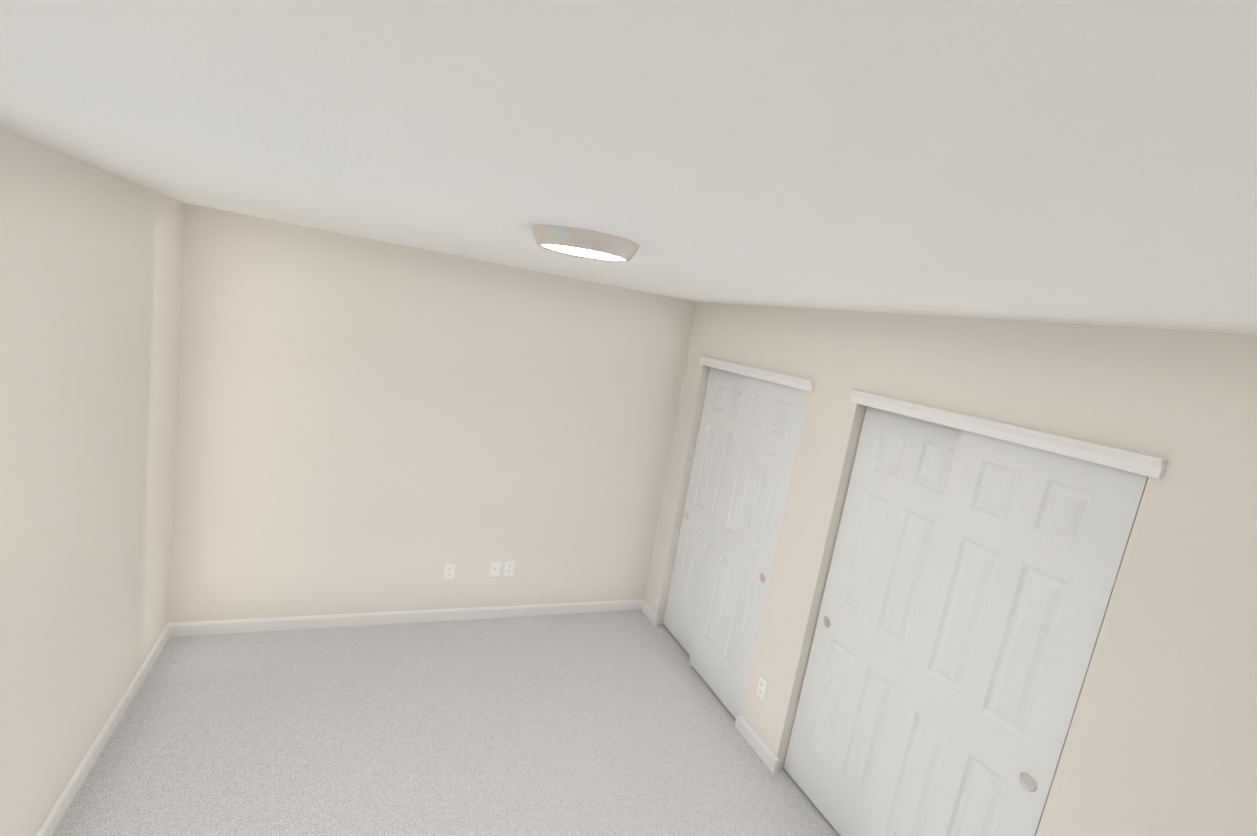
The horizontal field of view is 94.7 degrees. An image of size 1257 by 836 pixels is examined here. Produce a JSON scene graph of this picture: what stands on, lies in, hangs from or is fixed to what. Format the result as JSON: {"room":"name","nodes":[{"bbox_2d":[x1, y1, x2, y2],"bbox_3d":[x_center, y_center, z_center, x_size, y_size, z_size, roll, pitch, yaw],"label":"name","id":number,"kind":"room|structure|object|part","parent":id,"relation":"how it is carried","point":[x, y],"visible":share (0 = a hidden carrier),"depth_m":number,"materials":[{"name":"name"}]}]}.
{"room":"empty bedroom","nodes":[
{"label":"empty bedroom","id":0,"kind":"room"},
{"bbox_2d":[0,127,184,835],"bbox_3d":[-1.733,0.510,1.279,0.120,2.440,4.380,5,10,-24],"label":"wall","id":1,"kind":"structure","parent":0,"point":[91,260],"depth_m":2.12,"materials":[{"name":"paint"}]},
{"bbox_2d":[36,622,175,835],"bbox_3d":[-1.863,1.663,1.490,0.013,0.084,4.180,5,10,-24],"label":"baseboard","id":2,"kind":"structure","parent":1,"relation":"attached to","point":[69,793],"depth_m":2.52,"materials":[{"name":"white wood"}]},
{"bbox_2d":[168,203,696,622],"bbox_3d":[-0.788,0.229,4.002,4.024,2.440,0.100,5,10,-24],"label":"wall","id":3,"kind":"structure","parent":0,"point":[364,425],"depth_m":3.64,"materials":[{"name":"paint"}]},
{"bbox_2d":[172,599,647,636],"bbox_3d":[-1.264,1.360,3.996,3.044,0.084,0.013,5,10,-24],"label":"baseboard","id":4,"kind":"structure","parent":3,"relation":"attached to","point":[192,628],"depth_m":3.85,"materials":[{"name":"white wood"}]},
{"bbox_2d":[443,563,455,578],"bbox_3d":[-1.220,1.044,3.946,0.070,0.115,0.007,5,10,-24],"label":"electrical outlet","id":5,"kind":"object","parent":3,"relation":"attached to","point":[449,570],"visible":1,"depth_m":3.94,"materials":[{"name":"grey plastic"}]},
{"bbox_2d":[489,561,500,575],"bbox_3d":[-0.935,1.061,4.066,0.070,0.115,0.018,5,10,-24],"label":"outlet","id":6,"kind":"object","parent":3,"relation":"attached to","point":[495,568],"visible":1,"depth_m":4.07,"materials":[{"name":"grey plastic"}]},
{"bbox_2d":[503,561,514,575],"bbox_3d":[-0.846,1.069,4.112,0.070,0.115,0.007,5,10,-24],"label":"electrical outlet","id":7,"kind":"object","parent":3,"relation":"attached to","point":[509,568],"visible":1,"depth_m":4.11,"materials":[{"name":"grey plastic"}]},
{"bbox_2d":[52,610,839,835],"bbox_3d":[-0.167,1.921,2.280,4.024,0.120,4.380,5,10,-24],"label":"floor","id":8,"kind":"structure","parent":0,"point":[616,723],"depth_m":2.92,"materials":[{"name":"carpet"}]},
{"bbox_2d":[0,0,1256,333],"bbox_3d":[0.245,-0.573,1.879,4.024,0.120,4.380,5,10,-24],"label":"ceiling","id":9,"kind":"structure","parent":0,"point":[1088,162],"depth_m":0.76,"materials":[{"name":"paint"}]},
{"bbox_2d":[532,225,638,262],"bbox_3d":[-0.137,-0.538,1.812,0.336,0.050,0.336,5,10,-24],"label":"ceiling light","id":10,"kind":"object","parent":9,"relation":"attached to","point":[584,244],"visible":1,"depth_m":1.69,"materials":[{"name":"white glass"}]},
{"bbox_2d":[540,242,626,260],"bbox_3d":[-0.140,-0.519,1.815,0.269,0.006,0.269,5,10,-24],"label":"diffuser","id":11,"kind":"object","parent":10,"relation":"attached to","point":[585,250],"depth_m":1.75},
{"bbox_2d":[644,302,1256,835],"bbox_3d":[1.490,0.808,2.735,0.830,2.440,4.180,5,10,-24],"label":"wall","id":12,"kind":"structure","parent":0,"point":[1162,736],"depth_m":1.78,"materials":[{"name":"paint"}]},
{"bbox_2d":[663,367,808,718],"bbox_3d":[0.634,0.708,3.766,0.094,2.038,1.121,5,10,-24],"label":"closet door","id":13,"kind":"structure","parent":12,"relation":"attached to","point":[748,436],"depth_m":3.63,"materials":[{"name":"white wood"}]},
{"bbox_3d":[0.427,0.716,4.229,0.004,0.059,0.059,5,10,-24],"label":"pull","id":14,"kind":"part","parent":13,"relation":"part of","materials":[{"name":"silver metal"}]},
{"bbox_3d":[0.557,0.662,3.999,0.035,1.994,0.615,5,10,-24],"label":"door","id":15,"kind":"part","parent":13,"relation":"part of","materials":[{"name":"white wood"}]},
{"bbox_3d":[0.768,0.918,3.323,0.004,0.059,0.059,5,10,-24],"label":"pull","id":16,"kind":"part","parent":13,"relation":"part of","materials":[{"name":"silver metal"}]},
{"bbox_2d":[735,714,778,773],"bbox_3d":[0.712,1.808,3.236,0.025,0.084,0.371,5,10,-24],"label":"baseboard","id":17,"kind":"structure","parent":12,"relation":"attached to","point":[766,755],"depth_m":3.21,"materials":[{"name":"white wood"}]},
{"bbox_2d":[756,675,767,700],"bbox_3d":[0.742,1.504,3.226,0.007,0.115,0.070,5,10,-24],"label":"outlet","id":18,"kind":"object","parent":12,"relation":"attached to","point":[762,688],"visible":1,"depth_m":3.22,"materials":[{"name":"grey plastic"}]},
{"bbox_2d":[699,356,1166,478],"bbox_3d":[1.030,-0.131,2.898,0.029,0.060,2.700,5,10,-24],"label":"trim","id":19,"kind":"structure","parent":12,"relation":"attached to","point":[1140,464],"depth_m":2.15,"materials":[{"name":"white wood"}]},
{"bbox_2d":[783,406,1147,835],"bbox_3d":[1.212,1.018,2.425,0.094,2.038,1.166,5,10,-24],"label":"closet door","id":20,"kind":"structure","parent":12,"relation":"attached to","point":[970,584],"depth_m":2.25,"materials":[{"name":"white wood"}]},
{"bbox_3d":[0.995,1.022,2.908,0.004,0.059,0.059,5,10,-24],"label":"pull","id":21,"kind":"part","parent":20,"relation":"part of","materials":[{"name":"silver metal"}]},
{"bbox_3d":[1.125,0.968,2.678,0.035,1.994,0.615,5,10,-24],"label":"door","id":22,"kind":"part","parent":20,"relation":"part of","materials":[{"name":"white wood"}]},
{"bbox_3d":[1.354,1.233,1.962,0.004,0.059,0.059,5,10,-24],"label":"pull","id":23,"kind":"part","parent":20,"relation":"part of","materials":[{"name":"silver metal"}]}
]}

